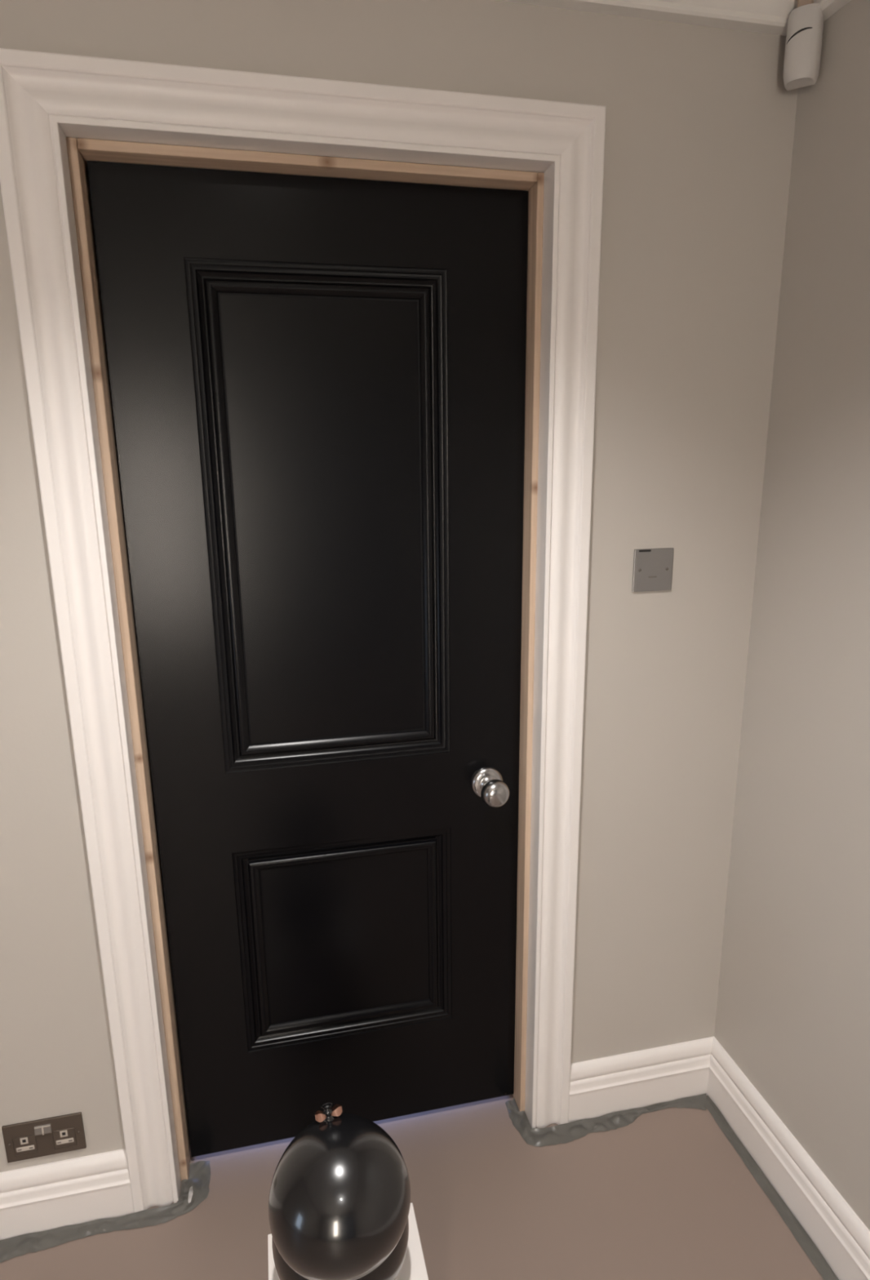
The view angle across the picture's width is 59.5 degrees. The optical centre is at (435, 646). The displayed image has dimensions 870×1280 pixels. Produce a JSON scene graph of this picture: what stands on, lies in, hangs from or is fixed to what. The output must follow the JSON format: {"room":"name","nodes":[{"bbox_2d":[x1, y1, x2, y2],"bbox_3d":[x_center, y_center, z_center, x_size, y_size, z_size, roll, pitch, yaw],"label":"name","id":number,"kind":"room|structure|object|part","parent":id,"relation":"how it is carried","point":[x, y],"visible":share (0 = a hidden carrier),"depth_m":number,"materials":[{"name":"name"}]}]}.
{"room":"empty living room","nodes":[
{"label":"empty living room","id":0,"kind":"room"},
{"bbox_2d":[0,0,798,1172],"bbox_3d":[-1.027,0.039,1.329,3.647,2.360,0.160,-4,14,-12],"label":"wall","id":1,"kind":"structure","parent":0,"point":[700,120],"depth_m":1.44,"materials":[{"name":"paint"}]},
{"bbox_2d":[1,1111,86,1162],"bbox_3d":[-0.781,0.982,1.523,0.146,0.086,0.008,-4,14,-12],"label":"double socket","id":2,"kind":"object","parent":1,"relation":"attached to","point":[42,1137],"visible":1,"depth_m":1.52,"materials":[{"name":"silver metal"}]},
{"bbox_2d":[34,1124,42,1135],"bbox_3d":[-0.789,0.962,1.514,0.014,0.020,0.004,-4,14,-12],"label":"rocker switch","id":3,"kind":"object","parent":2,"relation":"attached to","point":[37,1128],"depth_m":1.51,"materials":[{"name":"beige"}]},
{"bbox_2d":[42,1123,51,1133],"bbox_3d":[-0.773,0.961,1.518,0.014,0.020,0.004,-4,14,-12],"label":"rocker switch","id":4,"kind":"object","parent":2,"relation":"attached to","point":[46,1127],"depth_m":1.52,"materials":[{"name":"beige"}]},
{"bbox_2d":[0,1148,133,1239],"bbox_3d":[-1.653,1.176,1.359,2.097,0.149,0.022,-4,14,-12],"label":"baseboard","id":5,"kind":"structure","parent":1,"relation":"attached to","point":[46,1197],"depth_m":1.55,"materials":[{"name":"paint"}]},
{"bbox_2d":[0,48,606,1213],"bbox_3d":[-0.170,0.128,1.454,0.968,2.108,0.023,-4,14,-12],"label":"trim","id":6,"kind":"structure","parent":1,"relation":"attached to","point":[42,93],"depth_m":1.31,"materials":[{"name":"paint"}]},
{"bbox_3d":[-0.599,0.155,1.361,0.089,2.108,0.023,-4,14,-12],"label":"leg","id":7,"kind":"part","parent":6,"relation":"part of","materials":[{"name":"paint"}]},
{"bbox_3d":[0.258,0.101,1.548,0.089,2.108,0.023,-4,14,-12],"label":"leg","id":8,"kind":"part","parent":6,"relation":"part of","materials":[{"name":"paint"}]},
{"bbox_2d":[60,127,551,1194],"bbox_3d":[-0.190,0.145,1.550,0.814,2.030,0.160,-4,14,-12],"label":"lining","id":9,"kind":"object","parent":1,"relation":"attached to","point":[80,146],"visible":0.6,"depth_m":1.39,"materials":[{"name":"paint"}]},
{"bbox_2d":[86,160,528,1156],"bbox_3d":[-0.182,0.156,1.532,0.756,1.984,0.125,-4,14,-12],"label":"door","id":10,"kind":"structure","parent":9,"relation":"attached to","point":[317,384],"depth_m":1.50,"materials":[{"name":"black paint"}]},
{"bbox_3d":[-0.199,-0.221,1.464,0.462,0.943,0.013,-4,14,-12],"label":"moulding","id":11,"kind":"part","parent":10,"relation":"part of","materials":[{"name":"black paint"}]},
{"bbox_3d":[-0.204,-0.226,1.483,0.422,0.903,0.027,-4,14,-12],"label":"panel","id":12,"kind":"part","parent":10,"relation":"part of","materials":[{"name":"black paint"}]},
{"bbox_3d":[-0.190,0.641,1.672,0.462,0.483,0.013,-4,14,-12],"label":"moulding","id":13,"kind":"part","parent":10,"relation":"part of","materials":[{"name":"black paint"}]},
{"bbox_3d":[-0.194,0.636,1.691,0.422,0.443,0.027,-4,14,-12],"label":"panel","id":14,"kind":"part","parent":10,"relation":"part of","materials":[{"name":"black paint"}]},
{"bbox_3d":[0.123,0.305,1.609,0.061,0.061,0.068,-4,14,-12],"label":"knob","id":15,"kind":"part","parent":10,"relation":"part of","materials":[{"name":"silver metal"}]},
{"bbox_2d":[568,1036,714,1122],"bbox_3d":[0.498,1.039,1.828,0.385,0.149,0.022,-4,14,-12],"label":"baseboard","id":16,"kind":"structure","parent":1,"relation":"attached to","point":[600,1086],"depth_m":1.82,"materials":[{"name":"paint"}]},
{"bbox_2d":[497,0,797,35],"bbox_3d":[-1.008,-1.025,0.934,3.447,0.107,0.115,-4,14,-12],"label":"crown molding","id":17,"kind":"structure","parent":1,"relation":"attached to","point":[762,16],"depth_m":1.30,"materials":[{"name":"white paint"}]},
{"bbox_2d":[631,547,674,591],"bbox_3d":[0.441,-0.155,1.538,0.086,0.086,0.006,-4,14,-12],"label":"wall plate","id":18,"kind":"object","parent":1,"relation":"attached to","point":[652,567],"visible":1,"depth_m":1.54,"materials":[{"name":"silver metal"}]},
{"bbox_2d":[0,1094,823,1279],"bbox_3d":[-0.896,1.330,1.110,3.647,0.050,7.300,-4,14,-12],"label":"floor","id":19,"kind":"structure","parent":0,"point":[665,1194],"depth_m":1.58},
{"bbox_2d":[0,1160,210,1262],"bbox_3d":[-0.987,1.205,1.497,1.053,0.011,0.123,-5,14,-17],"label":"tape","id":20,"kind":"object","parent":19,"relation":"on","point":[199,1177],"visible":1,"depth_m":1.57,"materials":[{"name":"grey plastic"}]},
{"bbox_2d":[187,1186,192,1203],"bbox_3d":[-0.522,1.166,1.629,0.009,0.011,0.042,-3,14,-10],"label":"flake","id":21,"kind":"object","parent":20,"relation":"on","point":[190,1193],"visible":1,"depth_m":1.62,"materials":[{"name":"white paint"}]},
{"bbox_2d":[267,1202,428,1279],"bbox_3d":[-0.138,1.155,1.269,0.260,0.200,0.266,-4,14,-12],"label":"box","id":22,"kind":"object","parent":19,"relation":"on","point":[414,1267],"visible":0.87,"depth_m":1.30,"materials":[{"name":"white"}]},
{"bbox_2d":[271,1218,408,1279],"bbox_3d":[-0.152,0.944,1.236,0.220,0.220,0.220,8,16,32],"label":"bowl","id":23,"kind":"object","parent":22,"relation":"on","point":[389,1269],"visible":0.09,"depth_m":1.17,"materials":[{"name":"black rubber"}]},
{"bbox_2d":[268,1102,410,1279],"bbox_3d":[-0.136,0.778,1.090,0.202,0.211,0.201,3,14,15],"label":"balloon","id":24,"kind":"object","parent":23,"relation":"on","point":[340,1197],"visible":1,"depth_m":1.03,"materials":[{"name":"black rubber"}]},
{"bbox_2d":[505,1093,706,1146],"bbox_3d":[0.422,1.106,1.841,0.490,0.011,0.143,-4,14,-12],"label":"tape","id":25,"kind":"object","parent":19,"relation":"on","point":[565,1133],"visible":1,"depth_m":1.79,"materials":[{"name":"grey plastic"}]},
{"bbox_2d":[706,1095,839,1279],"bbox_3d":[0.827,1.278,1.117,0.030,0.010,1.574,-4,14,-12],"label":"tape","id":26,"kind":"object","parent":19,"relation":"on","point":[806,1243],"visible":1,"depth_m":1.60,"materials":[{"name":"grey plastic"}]},
{"bbox_2d":[714,0,869,1231],"bbox_3d":[1.175,0.412,-0.314,0.100,2.360,4.100,-4,14,-12],"label":"wall","id":27,"kind":"structure","parent":0,"point":[793,1005],"depth_m":1.43,"materials":[{"name":"paint"}]},
{"bbox_2d":[706,1036,869,1279],"bbox_3d":[1.115,1.479,-0.019,0.022,0.149,4.000,-4,14,-12],"label":"baseboard","id":28,"kind":"structure","parent":27,"relation":"attached to","point":[842,1238],"depth_m":1.57,"materials":[{"name":"paint"}]},
{"bbox_2d":[783,0,824,90],"bbox_3d":[0.633,-1.050,1.309,0.056,0.140,0.041,8,16,31],"label":"sensor","id":29,"kind":"object","parent":27,"relation":"attached to","point":[805,28],"visible":1,"depth_m":1.30,"materials":[{"name":"grey plastic"}]},
{"bbox_2d":[813,0,851,21],"bbox_3d":[1.047,-0.688,-0.554,0.115,0.107,4.000,-4,14,-12],"label":"crown molding","id":30,"kind":"structure","parent":27,"relation":"attached to","point":[828,7],"depth_m":1.28,"materials":[{"name":"white paint"}]}
]}

